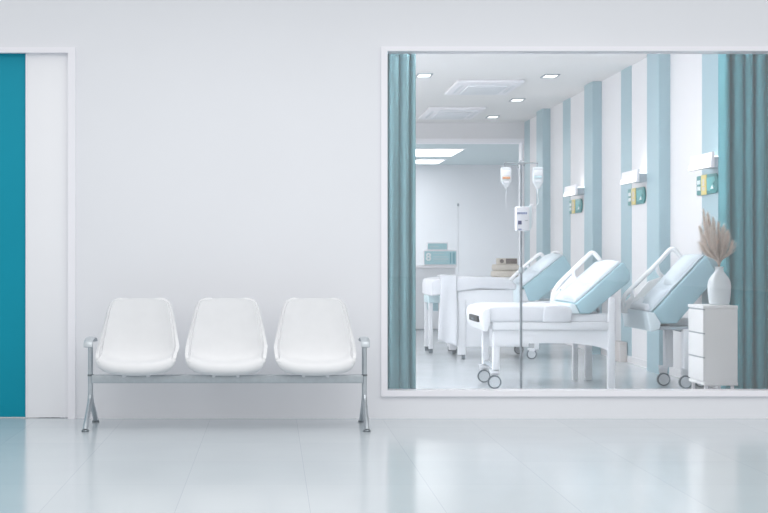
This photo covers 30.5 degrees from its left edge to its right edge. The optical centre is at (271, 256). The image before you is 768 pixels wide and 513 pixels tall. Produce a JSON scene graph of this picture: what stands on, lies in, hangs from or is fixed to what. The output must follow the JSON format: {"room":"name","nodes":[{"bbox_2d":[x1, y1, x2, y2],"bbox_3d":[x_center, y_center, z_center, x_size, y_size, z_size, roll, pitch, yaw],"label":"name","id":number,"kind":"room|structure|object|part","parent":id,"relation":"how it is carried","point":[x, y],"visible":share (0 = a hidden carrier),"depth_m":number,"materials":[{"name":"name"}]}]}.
{"room":"hospital corridor","nodes":[
{"label":"hospital corridor","id":0,"kind":"room"},
{"bbox_2d":[0,0,767,417],"bbox_3d":[1.000,-0.569,9.840,14.000,3.400,0.120,0,0,0],"label":"wall","id":1,"kind":"structure","parent":0,"point":[224,148],"depth_m":9.78,"materials":[{"name":"white paint"}]},
{"bbox_2d":[0,47,74,418],"bbox_3d":[-2.311,-0.165,9.805,1.877,2.591,0.090,0,0,0],"label":"door","id":2,"kind":"structure","parent":1,"relation":"in","point":[37,84],"depth_m":9.80,"materials":[{"name":"white laminate"}]},
{"bbox_3d":[-1.564,-0.149,9.820,0.303,2.552,0.040,0,0,0],"label":"panel","id":3,"kind":"part","parent":2,"relation":"part of","materials":[{"name":"white laminate"}]},
{"bbox_2d":[381,46,767,395],"bbox_3d":[2.256,-0.244,9.836,2.989,2.441,0.148,0,0,0],"label":"window","id":4,"kind":"structure","parent":1,"relation":"in","point":[385,50],"depth_m":9.76,"materials":[{"name":"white glass"}]},
{"bbox_2d":[0,330,767,512],"bbox_3d":[1.000,1.181,-15.000,30.000,0.100,90.000,0,0,0],"label":"floor","id":5,"kind":"structure","parent":0,"point":[48,464],"depth_m":7.76,"materials":[{"name":"tile"}]},
{"bbox_2d":[82,298,370,431],"bbox_3d":[-0.296,0.706,9.293,1.876,0.858,0.605,0,0,0],"label":"bench","id":6,"kind":"object","parent":5,"relation":"on","point":[138,342],"visible":1,"depth_m":9.33,"materials":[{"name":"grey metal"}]},
{"bbox_3d":[-1.205,1.026,9.167,0.035,0.218,0.287,0,0,0],"label":"leg","id":7,"kind":"part","parent":6,"relation":"part of","materials":[{"name":"grey metal"}]},
{"bbox_3d":[-1.205,0.764,9.300,0.033,0.393,0.033,0,0,0],"label":"post","id":8,"kind":"part","parent":6,"relation":"part of","materials":[{"name":"grey metal"}]},
{"bbox_3d":[-1.205,0.565,9.308,0.058,0.065,0.292,0,0,0],"label":"armrest","id":9,"kind":"part","parent":6,"relation":"part of","materials":[{"name":"grey metal"}]},
{"bbox_3d":[-1.205,1.026,9.435,0.035,0.218,0.292,0,0,0],"label":"leg","id":10,"kind":"part","parent":6,"relation":"part of","materials":[{"name":"grey metal"}]},
{"bbox_3d":[-0.886,0.526,9.237,0.543,0.497,0.452,0,0,0],"label":"seat","id":11,"kind":"part","parent":6,"relation":"part of","materials":[{"name":"white plastic"}]},
{"bbox_3d":[-0.301,0.526,9.237,0.543,0.497,0.452,0,0,0],"label":"seat","id":12,"kind":"part","parent":6,"relation":"part of","materials":[{"name":"white plastic"}]},
{"bbox_3d":[0.284,0.526,9.237,0.543,0.497,0.452,0,0,0],"label":"seat","id":13,"kind":"part","parent":6,"relation":"part of","materials":[{"name":"white plastic"}]},
{"bbox_3d":[0.613,1.026,9.435,0.035,0.218,0.292,0,0,0],"label":"leg","id":14,"kind":"part","parent":6,"relation":"part of","materials":[{"name":"grey metal"}]},
{"bbox_3d":[0.613,0.764,9.300,0.033,0.393,0.033,0,0,0],"label":"post","id":15,"kind":"part","parent":6,"relation":"part of","materials":[{"name":"grey metal"}]},
{"bbox_3d":[0.613,0.565,9.308,0.058,0.065,0.292,0,0,0],"label":"armrest","id":16,"kind":"part","parent":6,"relation":"part of","materials":[{"name":"grey metal"}]},
{"bbox_3d":[0.613,1.026,9.167,0.035,0.218,0.287,0,0,0],"label":"leg","id":17,"kind":"part","parent":6,"relation":"part of","materials":[{"name":"grey metal"}]},
{"bbox_2d":[416,265,456,329],"bbox_3d":[1.142,0.634,21.740,3.383,0.994,0.560,0,0,0],"label":"base cabinet","id":18,"kind":"object","parent":5,"relation":"on","point":[422,271],"depth_m":21.50,"materials":[{"name":"white plastic"}]},
{"bbox_2d":[416,265,456,267],"bbox_3d":[1.142,0.157,21.740,3.383,0.040,0.560,0,0,0],"label":"countertop","id":19,"kind":"structure","parent":18,"relation":"on","point":[417,266],"depth_m":21.46,"materials":[{"name":"white"}]},
{"bbox_2d":[423,250,456,264],"bbox_3d":[2.599,0.021,21.643,0.516,0.230,0.074,0,0,0],"label":"storage box","id":20,"kind":"object","parent":18,"relation":"on","point":[430,257],"visible":1,"depth_m":21.62,"materials":[{"name":"teal plastic"}]},
{"bbox_2d":[427,243,447,249],"bbox_3d":[2.554,-0.155,21.649,0.323,0.119,0.072,0,0,0],"label":"storage box","id":21,"kind":"object","parent":20,"relation":"on","point":[430,246],"visible":1,"depth_m":21.62,"materials":[{"name":"teal plastic"}]},
{"bbox_2d":[433,258,448,259],"bbox_3d":[2.607,0.039,21.614,0.236,0.025,0.012,0,0,0],"label":"print","id":22,"kind":"object","parent":20,"relation":"on","point":[433,258],"depth_m":21.61},
{"bbox_2d":[424,294,456,352],"bbox_3d":[2.000,0.793,16.600,0.344,0.676,0.500,0,0,0],"label":"side table","id":23,"kind":"object","parent":5,"relation":"on","point":[430,302],"visible":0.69,"depth_m":16.38,"materials":[{"name":"laminate"}]},
{"bbox_3d":[1.857,0.811,16.825,0.048,0.540,0.050,0,0,0],"label":"leg","id":24,"kind":"part","parent":23,"relation":"part of","materials":[{"name":"white plastic"}]},
{"bbox_3d":[1.857,0.811,16.395,0.048,0.540,0.050,0,0,0],"label":"leg","id":25,"kind":"part","parent":23,"relation":"part of","materials":[{"name":"white plastic"}]},
{"bbox_3d":[1.901,0.590,16.565,0.089,0.093,0.370,0,0,0],"label":"drawer","id":26,"kind":"part","parent":23,"relation":"part of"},
{"bbox_2d":[457,203,458,275],"bbox_3d":[2.979,0.138,22.400,0.260,1.987,0.260,0,0,0],"label":"pole","id":27,"kind":"object","parent":5,"relation":"on","point":[458,203],"visible":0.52,"depth_m":22.39,"materials":[{"name":"grey metal"}]},
{"bbox_2d":[422,250,570,358],"bbox_3d":[2.569,0.530,15.844,1.644,1.201,0.952,0,0,0],"label":"hospital bed","id":28,"kind":"object","parent":5,"relation":"on","point":[543,275],"visible":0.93,"depth_m":15.39,"materials":[{"name":"white plastic"}]},
{"bbox_2d":[437,274,457,345],"bbox_3d":[1.927,0.589,15.534,0.214,0.778,0.392,0,0,0],"label":"blanket","id":29,"kind":"object","parent":28,"relation":"on","point":[448,316],"visible":1,"depth_m":15.35,"materials":[{"name":"white fabric"}]},
{"bbox_3d":[2.087,0.779,16.210,0.080,0.603,0.060,0,0,0],"label":"leg","id":30,"kind":"part","parent":28,"relation":"part of","materials":[{"name":"white plastic"}]},
{"bbox_3d":[2.087,0.779,15.410,0.080,0.603,0.060,0,0,0],"label":"leg","id":31,"kind":"part","parent":28,"relation":"part of","materials":[{"name":"white plastic"}]},
{"bbox_3d":[2.216,0.328,15.834,0.939,0.214,0.932,0,0,0],"label":"mattress","id":32,"kind":"part","parent":28,"relation":"part of","materials":[{"name":"white fabric"}]},
{"bbox_3d":[2.431,0.678,15.840,0.786,0.632,0.880,0,0,0],"label":"panel","id":33,"kind":"part","parent":28,"relation":"part of","materials":[{"name":"white plastic"}]},
{"bbox_3d":[2.922,0.209,16.300,0.572,0.516,0.040,0,0,0],"label":"rail","id":34,"kind":"part","parent":28,"relation":"part of","materials":[{"name":"white plastic"}]},
{"bbox_3d":[2.911,0.749,15.410,0.044,0.543,0.060,0,0,0],"label":"leg","id":35,"kind":"part","parent":28,"relation":"part of","materials":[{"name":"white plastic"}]},
{"bbox_3d":[2.981,0.151,15.850,0.432,0.343,0.870,0,0,0],"label":"mattress","id":36,"kind":"part","parent":28,"relation":"part of","materials":[{"name":"fabric"}]},
{"bbox_2d":[531,253,559,270],"bbox_3d":[3.060,0.062,15.669,0.239,0.197,0.458,0,0,0],"label":"pillow","id":37,"kind":"object","parent":28,"relation":"on","point":[546,261],"depth_m":15.47,"materials":[{"name":"white fabric"}]},
{"bbox_3d":[3.028,0.239,15.840,0.520,0.500,0.920,0,0,0],"label":"backrest","id":38,"kind":"part","parent":28,"relation":"part of","materials":[{"name":"blue fabric"}]},
{"bbox_2d":[504,160,537,388],"bbox_3d":[1.958,0.188,11.023,0.528,1.885,0.476,0,0,0],"label":"stand","id":39,"kind":"object","parent":5,"relation":"on","point":[521,162],"visible":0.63,"depth_m":10.99,"materials":[{"name":"grey metal"}]},
{"bbox_2d":[501,167,510,206],"bbox_3d":[1.839,-0.545,10.997,0.080,0.313,0.038,0,0,0],"label":"bag","id":40,"kind":"object","parent":39,"relation":"hanging from","point":[505,171],"visible":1,"depth_m":10.98,"materials":[{"name":"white plastic"}]},
{"bbox_2d":[515,204,536,230],"bbox_3d":[1.988,-0.304,10.943,0.170,0.208,0.094,0,0,0],"label":"pump","id":41,"kind":"object","parent":39,"relation":"attached to","point":[523,215],"visible":1,"depth_m":10.90,"materials":[{"name":"white plastic"}]},
{"bbox_3d":[2.015,-0.299,10.945,0.020,0.194,0.070,0,0,0],"label":"door","id":42,"kind":"part","parent":41,"relation":"part of","materials":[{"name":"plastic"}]},
{"bbox_2d":[532,167,542,206],"bbox_3d":[2.074,-0.544,10.997,0.111,0.315,0.038,0,0,0],"label":"bag","id":43,"kind":"object","parent":39,"relation":"hanging from","point":[537,172],"visible":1,"depth_m":10.98,"materials":[{"name":"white plastic"}]},
{"bbox_2d":[466,251,629,388],"bbox_3d":[2.400,0.537,12.349,1.292,1.183,0.942,0,0,0],"label":"hospital bed","id":44,"kind":"object","parent":5,"relation":"on","point":[570,317],"visible":1,"depth_m":11.92,"materials":[{"name":"white plastic"}]},
{"bbox_3d":[1.778,0.538,12.260,0.038,0.052,0.480,0,0,0],"label":"handle","id":45,"kind":"part","parent":44,"relation":"part of","materials":[{"name":"black plastic"}]},
{"bbox_3d":[1.913,0.798,12.550,0.060,0.366,0.060,0,0,0],"label":"foot post","id":46,"kind":"part","parent":44,"relation":"part of","materials":[{"name":"white plastic"}]},
{"bbox_3d":[1.913,0.798,11.960,0.060,0.366,0.060,0,0,0],"label":"foot post","id":47,"kind":"part","parent":44,"relation":"part of","materials":[{"name":"white plastic"}]},
{"bbox_3d":[2.165,0.488,12.355,0.754,0.142,0.930,0,0,0],"label":"mattress","id":48,"kind":"part","parent":44,"relation":"part of","materials":[{"name":"white fabric"}]},
{"bbox_3d":[2.374,0.592,12.360,0.990,0.066,0.920,0,0,0],"label":"frame","id":49,"kind":"part","parent":44,"relation":"part of","materials":[{"name":"white plastic"}]},
{"bbox_3d":[2.681,0.303,12.800,0.214,0.262,0.024,0,0,0],"label":"rail panel","id":50,"kind":"part","parent":44,"relation":"part of","materials":[{"name":"white plastic"}]},
{"bbox_3d":[2.770,0.879,12.795,0.044,0.496,0.050,0,0,0],"label":"leg","id":51,"kind":"part","parent":44,"relation":"part of","materials":[{"name":"white plastic"}]},
{"bbox_3d":[2.785,0.186,12.800,0.480,0.480,0.040,0,0,0],"label":"rail","id":52,"kind":"part","parent":44,"relation":"part of","materials":[{"name":"white plastic"}]},
{"bbox_3d":[2.888,0.736,12.790,0.060,0.783,0.060,0,0,0],"label":"head post","id":53,"kind":"part","parent":44,"relation":"part of","materials":[{"name":"white plastic"}]},
{"bbox_3d":[2.780,0.218,12.370,0.394,0.349,0.870,0,0,0],"label":"mattress","id":54,"kind":"part","parent":44,"relation":"part of","materials":[{"name":"white fabric"}]},
{"bbox_3d":[2.817,0.270,12.360,0.459,0.436,0.920,0,0,0],"label":"backrest","id":55,"kind":"part","parent":44,"relation":"part of","materials":[{"name":"plastic"}]},
{"bbox_2d":[582,260,617,282],"bbox_3d":[2.849,0.129,12.189,0.221,0.200,0.458,0,0,0],"label":"pillow","id":56,"kind":"object","parent":44,"relation":"on","point":[602,269],"depth_m":12.00,"materials":[{"name":"white fabric"}]},
{"bbox_3d":[2.888,0.736,11.930,0.060,0.783,0.060,0,0,0],"label":"head post","id":57,"kind":"part","parent":44,"relation":"part of","materials":[{"name":"white plastic"}]},
{"bbox_2d":[615,340,626,361],"bbox_3d":[3.759,1.025,15.160,0.092,0.212,0.330,0,0,0],"label":"storage box","id":58,"kind":"object","parent":5,"relation":"on","point":[620,346],"visible":0.78,"depth_m":15.00,"materials":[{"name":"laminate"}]},
{"bbox_3d":[3.759,0.930,15.160,0.092,0.022,0.330,0,0,0],"label":"lid","id":59,"kind":"part","parent":58,"relation":"part of","materials":[{"name":"beige plastic"}]},
{"bbox_2d":[620,247,714,388],"bbox_3d":[3.455,0.521,12.355,0.650,1.216,0.890,0,0,0],"label":"hospital bed","id":60,"kind":"object","parent":5,"relation":"on","point":[661,304],"visible":0.84,"depth_m":11.99,"materials":[{"name":"blue plastic"}]},
{"bbox_2d":[630,298,649,311],"bbox_3d":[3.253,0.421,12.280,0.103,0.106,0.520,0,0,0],"label":"mattress","id":61,"kind":"object","parent":60,"relation":"on","point":[636,304],"depth_m":12.27,"materials":[{"name":"white fabric"}]},
{"bbox_3d":[3.251,0.553,12.355,0.117,0.168,0.890,0,0,0],"label":"seat","id":62,"kind":"part","parent":60,"relation":"part of","materials":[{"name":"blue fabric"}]},
{"bbox_3d":[3.358,0.351,12.580,0.397,0.331,0.024,0,0,0],"label":"rail panel","id":63,"kind":"part","parent":60,"relation":"part of","materials":[{"name":"white plastic"}]},
{"bbox_3d":[3.441,0.211,12.580,0.622,0.596,0.042,0,0,0],"label":"rail","id":64,"kind":"part","parent":60,"relation":"part of","materials":[{"name":"white plastic"}]},
{"bbox_3d":[3.457,0.790,12.220,0.072,0.341,0.072,0,0,0],"label":"post","id":65,"kind":"part","parent":60,"relation":"part of","materials":[{"name":"white plastic"}]},
{"bbox_3d":[3.522,0.636,12.315,0.516,0.080,0.770,0,0,0],"label":"frame","id":66,"kind":"part","parent":60,"relation":"part of","materials":[{"name":"grey metal"}]},
{"bbox_3d":[3.465,0.229,12.230,0.451,0.488,0.550,0,0,0],"label":"mattress","id":67,"kind":"part","parent":60,"relation":"part of","materials":[{"name":"blue fabric"}]},
{"bbox_3d":[3.512,0.284,12.220,0.527,0.581,0.600,0,0,0],"label":"backrest","id":68,"kind":"part","parent":60,"relation":"part of","materials":[{"name":"plastic"}]},
{"bbox_2d":[663,254,699,284],"bbox_3d":[3.542,0.112,12.126,0.249,0.266,0.292,0,0,0],"label":"pillow","id":69,"kind":"object","parent":60,"relation":"on","point":[686,264],"depth_m":12.00,"materials":[{"name":"white fabric"}]},
{"bbox_3d":[3.538,0.790,11.950,0.072,0.341,0.072,0,0,0],"label":"post","id":70,"kind":"part","parent":60,"relation":"part of","materials":[{"name":"white plastic"}]},
{"bbox_2d":[688,304,737,388],"bbox_3d":[3.236,0.743,10.285,0.253,0.776,0.370,0,0,0],"label":"base cabinet","id":71,"kind":"object","parent":5,"relation":"on","point":[713,329],"visible":0.91,"depth_m":10.10,"materials":[{"name":"white paint"}]},
{"bbox_3d":[3.120,0.470,10.284,0.016,0.163,0.360,0,0,0],"label":"drawer","id":72,"kind":"part","parent":71,"relation":"part of","materials":[{"name":"white paint"}]},
{"bbox_3d":[3.120,0.645,10.284,0.016,0.163,0.360,0,0,0],"label":"drawer","id":73,"kind":"part","parent":71,"relation":"part of","materials":[{"name":"white paint"}]},
{"bbox_3d":[3.120,0.819,10.284,0.016,0.163,0.360,0,0,0],"label":"drawer","id":74,"kind":"part","parent":71,"relation":"part of","materials":[{"name":"white paint"}]},
{"bbox_2d":[707,267,730,304],"bbox_3d":[3.287,0.215,10.290,0.168,0.281,0.168,0,0,0],"label":"vase","id":75,"kind":"object","parent":71,"relation":"on","point":[719,284],"visible":0.99,"depth_m":10.23,"materials":[{"name":"white ceramic"}]},
{"bbox_2d":[695,209,736,266],"bbox_3d":[3.253,-0.127,10.295,0.310,0.482,0.266,0,0,-20],"label":"bunch","id":76,"kind":"object","parent":75,"relation":"in","point":[716,250],"visible":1,"depth_m":10.26,"materials":[{"name":"beige plant"}]},
{"bbox_3d":[3.250,0.693,19.515,0.385,0.816,0.490,0,0,0],"label":"cabinet","id":77,"kind":"object","parent":5,"relation":"on","visible":0},
{"bbox_2d":[491,271,517,276],"bbox_3d":[3.233,0.242,19.470,0.345,0.087,0.300,0,0,0],"label":"folded cloth","id":78,"kind":"object","parent":77,"relation":"on","point":[493,273],"visible":0.69,"depth_m":19.32,"materials":[{"name":"beige fabric"}]},
{"bbox_2d":[492,264,518,270],"bbox_3d":[3.247,0.153,19.480,0.341,0.090,0.300,0,0,0],"label":"folded cloth","id":79,"kind":"object","parent":78,"relation":"on","point":[495,267],"visible":0.94,"depth_m":19.33,"materials":[{"name":"beige fabric"}]},
{"bbox_2d":[496,258,516,263],"bbox_3d":[3.262,0.065,19.446,0.265,0.083,0.208,0,0,0],"label":"tissue box","id":80,"kind":"object","parent":79,"relation":"on","point":[498,260],"visible":0.98,"depth_m":19.34,"materials":[{"name":"cardboard"}]},
{"bbox_3d":[3.309,0.063,19.349,0.153,0.069,0.013,0,0,0],"label":"dark panel","id":81,"kind":"part","parent":80,"relation":"part of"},
{"bbox_2d":[416,165,518,276],"bbox_3d":[1.980,-0.416,28.549,6.959,3.094,0.102,0,0,0],"label":"wall","id":82,"kind":"structure","parent":0,"point":[487,233],"depth_m":28.50,"materials":[{"name":"white paint"}]},
{"bbox_2d":[416,144,518,164],"bbox_3d":[1.950,-1.913,24.950,6.900,0.100,7.100,0,0,0],"label":"ceiling","id":83,"kind":"structure","parent":0,"point":[474,154],"depth_m":25.82,"materials":[{"name":"paint"}]},
{"bbox_2d":[416,159,445,163],"bbox_3d":[1.815,-1.854,27.360,3.070,0.018,1.122,0,0,0],"label":"ceiling light panel","id":84,"kind":"object","parent":83,"relation":"attached to","point":[418,161],"visible":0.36,"depth_m":27.19,"materials":[{"name":"white plastic"}]},
{"bbox_2d":[416,148,465,155],"bbox_3d":[1.815,-1.854,24.981,3.070,0.018,1.686,0,0,0],"label":"ceiling light panel","id":85,"kind":"object","parent":83,"relation":"attached to","point":[419,151],"visible":0.36,"depth_m":24.60,"materials":[{"name":"white plastic"}]},
{"bbox_2d":[416,123,523,138],"bbox_3d":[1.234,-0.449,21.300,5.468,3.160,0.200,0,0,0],"label":"wall header","id":86,"kind":"structure","parent":0,"point":[423,130],"depth_m":21.20,"materials":[{"name":"white paint"}]},
{"bbox_2d":[416,139,523,274],"bbox_3d":[1.169,-0.327,21.297,5.319,2.914,0.235,0,0,0],"label":"trim","id":87,"kind":"structure","parent":86,"relation":"attached to","point":[520,142],"depth_m":21.18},
{"bbox_2d":[416,54,646,122],"bbox_3d":[1.159,-2.079,15.650,5.618,0.100,11.500,0,0,0],"label":"ceiling","id":88,"kind":"structure","parent":0,"point":[576,71],"depth_m":15.78,"materials":[{"name":"white paint"}]},
{"bbox_2d":[388,54,415,388],"bbox_3d":[0.828,-0.458,10.119,0.455,3.138,0.073,0,0,0],"label":"curtain","id":89,"kind":"object","parent":88,"relation":"hanging from","point":[401,67],"visible":0.35,"depth_m":10.10,"materials":[{"name":"teal fabric"}]},
{"bbox_2d":[416,73,432,77],"bbox_3d":[1.700,-2.023,15.650,0.170,0.012,0.280,0,0,0],"label":"recessed light","id":90,"kind":"object","parent":88,"relation":"in","point":[419,75],"visible":0.9,"depth_m":15.63,"materials":[{"name":"white metal"}]},
{"bbox_2d":[418,107,485,119],"bbox_3d":[2.515,-2.002,19.675,0.770,0.055,1.450,0,0,0],"label":"ceiling vent","id":91,"kind":"object","parent":88,"relation":"in","point":[432,113],"visible":1,"depth_m":19.39,"materials":[{"name":"white plastic"}]},
{"bbox_2d":[431,112,470,118],"bbox_3d":[2.515,-1.986,19.675,0.462,0.025,0.812,0,0,0],"label":"grille","id":92,"kind":"object","parent":91,"relation":"attached to","point":[435,115],"depth_m":19.60,"materials":[{"name":"white plastic"}]},
{"bbox_2d":[444,80,524,94],"bbox_3d":[2.515,-2.002,16.675,0.770,0.055,1.250,0,0,0],"label":"ceiling vent","id":93,"kind":"object","parent":88,"relation":"in","point":[460,87],"visible":1,"depth_m":16.42,"materials":[{"name":"white plastic"}]},
{"bbox_2d":[460,86,506,93],"bbox_3d":[2.515,-1.986,16.675,0.462,0.025,0.700,0,0,0],"label":"grille","id":94,"kind":"object","parent":93,"relation":"attached to","point":[465,89],"depth_m":16.65,"materials":[{"name":"white metal"}]},
{"bbox_2d":[509,98,525,101],"bbox_3d":[3.170,-2.023,18.100,0.170,0.012,0.280,0,0,0],"label":"recessed light","id":95,"kind":"object","parent":88,"relation":"in","point":[512,99],"visible":1,"depth_m":18.07,"materials":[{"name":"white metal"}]},
{"bbox_2d":[540,74,559,77],"bbox_3d":[3.120,-2.023,15.700,0.170,0.012,0.280,0,0,0],"label":"recessed light","id":96,"kind":"object","parent":88,"relation":"in","point":[544,75],"visible":1,"depth_m":15.67,"materials":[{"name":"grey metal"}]},
{"bbox_2d":[543,75,557,77],"bbox_3d":[3.120,-2.024,15.700,0.136,0.006,0.230,0,0,0],"label":"diffuser","id":97,"kind":"object","parent":96,"relation":"attached to","point":[544,76],"depth_m":15.72,"materials":[{"name":"white plastic"}]},
{"bbox_2d":[718,54,767,388],"bbox_3d":[3.612,-0.458,10.698,0.415,3.138,0.090,0,0,0],"label":"curtain","id":98,"kind":"object","parent":88,"relation":"hanging from","point":[742,78],"visible":0.77,"depth_m":10.67,"materials":[{"name":"teal fabric"}]},
{"bbox_2d":[524,54,717,369],"bbox_3d":[3.891,-0.549,15.550,0.154,3.360,11.300,0,0,0],"label":"wall","id":99,"kind":"structure","parent":0,"point":[685,69],"depth_m":14.89,"materials":[{"name":"white paint"}]},
{"bbox_2d":[536,109,549,298],"bbox_3d":[3.764,-0.449,19.425,0.107,3.160,0.450,0,0,0],"label":"wall pier","id":100,"kind":"object","parent":99,"relation":"attached to","point":[543,115],"visible":0.49,"depth_m":19.20,"materials":[{"name":"paint"}]},
{"bbox_2d":[563,184,583,196],"bbox_3d":[3.712,-0.799,17.025,0.204,0.128,0.650,0,0,0],"label":"wall lamp","id":101,"kind":"object","parent":99,"relation":"attached to","point":[573,190],"visible":0.93,"depth_m":16.87,"materials":[{"name":"white plastic"}]},
{"bbox_2d":[563,191,574,196],"bbox_3d":[3.615,-0.762,17.025,0.010,0.046,0.630,0,0,0],"label":"diffuser","id":102,"kind":"object","parent":101,"relation":"attached to","point":[566,193],"depth_m":17.05,"materials":[{"name":"white plastic"}]},
{"bbox_3d":[3.632,-0.799,17.025,0.034,0.128,0.650,0,0,0],"label":"lamp shade","id":103,"kind":"part","parent":101,"relation":"part of","materials":[{"name":"white plastic"}]},
{"bbox_2d":[569,198,582,213],"bbox_3d":[3.800,-0.629,17.535,0.025,0.176,0.710,0,0,0],"label":"sign","id":104,"kind":"object","parent":99,"relation":"attached to","point":[576,205],"visible":1,"depth_m":17.51,"materials":[{"name":"teal plastic"}]},
{"bbox_2d":[576,201,579,210],"bbox_3d":[3.796,-0.629,17.350,0.008,0.120,0.240,0,0,0],"label":"print","id":105,"kind":"object","parent":104,"relation":"attached to","point":[577,202],"depth_m":17.36},
{"bbox_2d":[584,81,601,353],"bbox_3d":[3.764,-0.449,16.425,0.107,3.160,0.430,0,0,0],"label":"wall pier","id":106,"kind":"object","parent":99,"relation":"attached to","point":[593,90],"visible":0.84,"depth_m":16.21,"materials":[{"name":"blue paint"}]},
{"bbox_2d":[620,169,646,184],"bbox_3d":[3.712,-0.805,14.210,0.204,0.128,0.620,0,0,0],"label":"wall lamp","id":107,"kind":"object","parent":99,"relation":"attached to","point":[633,176],"visible":0.91,"depth_m":14.07,"materials":[{"name":"white plastic"}]},
{"bbox_2d":[620,177,635,184],"bbox_3d":[3.615,-0.768,14.210,0.010,0.046,0.600,0,0,0],"label":"diffuser","id":108,"kind":"object","parent":107,"relation":"attached to","point":[624,180],"depth_m":14.23,"materials":[{"name":"white plastic"}]},
{"bbox_3d":[3.632,-0.805,14.210,0.034,0.128,0.620,0,0,0],"label":"lamp shade","id":109,"kind":"part","parent":107,"relation":"part of","materials":[{"name":"white plastic"}]},
{"bbox_2d":[628,187,645,205],"bbox_3d":[3.800,-0.629,14.605,0.025,0.176,0.670,0,0,0],"label":"sign","id":110,"kind":"object","parent":99,"relation":"attached to","point":[636,196],"visible":1,"depth_m":14.58,"materials":[{"name":"teal plastic"}]},
{"bbox_2d":[637,189,642,200],"bbox_3d":[3.796,-0.629,14.440,0.008,0.120,0.240,0,0,0],"label":"print","id":111,"kind":"object","parent":110,"relation":"attached to","point":[639,191],"depth_m":14.43},
{"bbox_2d":[565,343,716,388],"bbox_3d":[3.812,1.096,15.590,0.012,0.070,11.220,0,0,0],"label":"baseboard","id":112,"kind":"structure","parent":99,"relation":"attached to","point":[672,371],"depth_m":14.50,"materials":[{"name":"white paint"}]},
{"bbox_2d":[647,54,669,373],"bbox_3d":[3.764,-0.449,13.640,0.107,3.160,0.440,0,0,0],"label":"wall stripe","id":113,"kind":"object","parent":99,"relation":"attached to","point":[658,65],"visible":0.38,"depth_m":13.48,"materials":[{"name":"paint"}]},
{"bbox_2d":[689,152,717,170],"bbox_3d":[3.712,-0.801,11.840,0.204,0.128,0.600,0,0,0],"label":"wall lamp","id":114,"kind":"object","parent":99,"relation":"attached to","point":[708,160],"visible":0.85,"depth_m":11.75,"materials":[{"name":"white plastic"}]},
{"bbox_2d":[689,161,710,170],"bbox_3d":[3.615,-0.764,11.840,0.010,0.046,0.580,0,0,0],"label":"diffuser","id":115,"kind":"object","parent":114,"relation":"attached to","point":[694,165],"depth_m":11.86,"materials":[{"name":"white plastic"}]},
{"bbox_2d":[697,173,717,195],"bbox_3d":[3.800,-0.629,12.225,0.025,0.176,0.590,0,0,0],"label":"sign","id":116,"kind":"object","parent":99,"relation":"attached to","point":[708,183],"visible":0.88,"depth_m":12.19,"materials":[{"name":"teal plastic"}]},
{"bbox_2d":[706,176,715,190],"bbox_3d":[3.796,-0.629,12.100,0.008,0.120,0.240,0,0,0],"label":"print","id":117,"kind":"object","parent":116,"relation":"attached to","point":[710,180],"depth_m":12.10}
]}

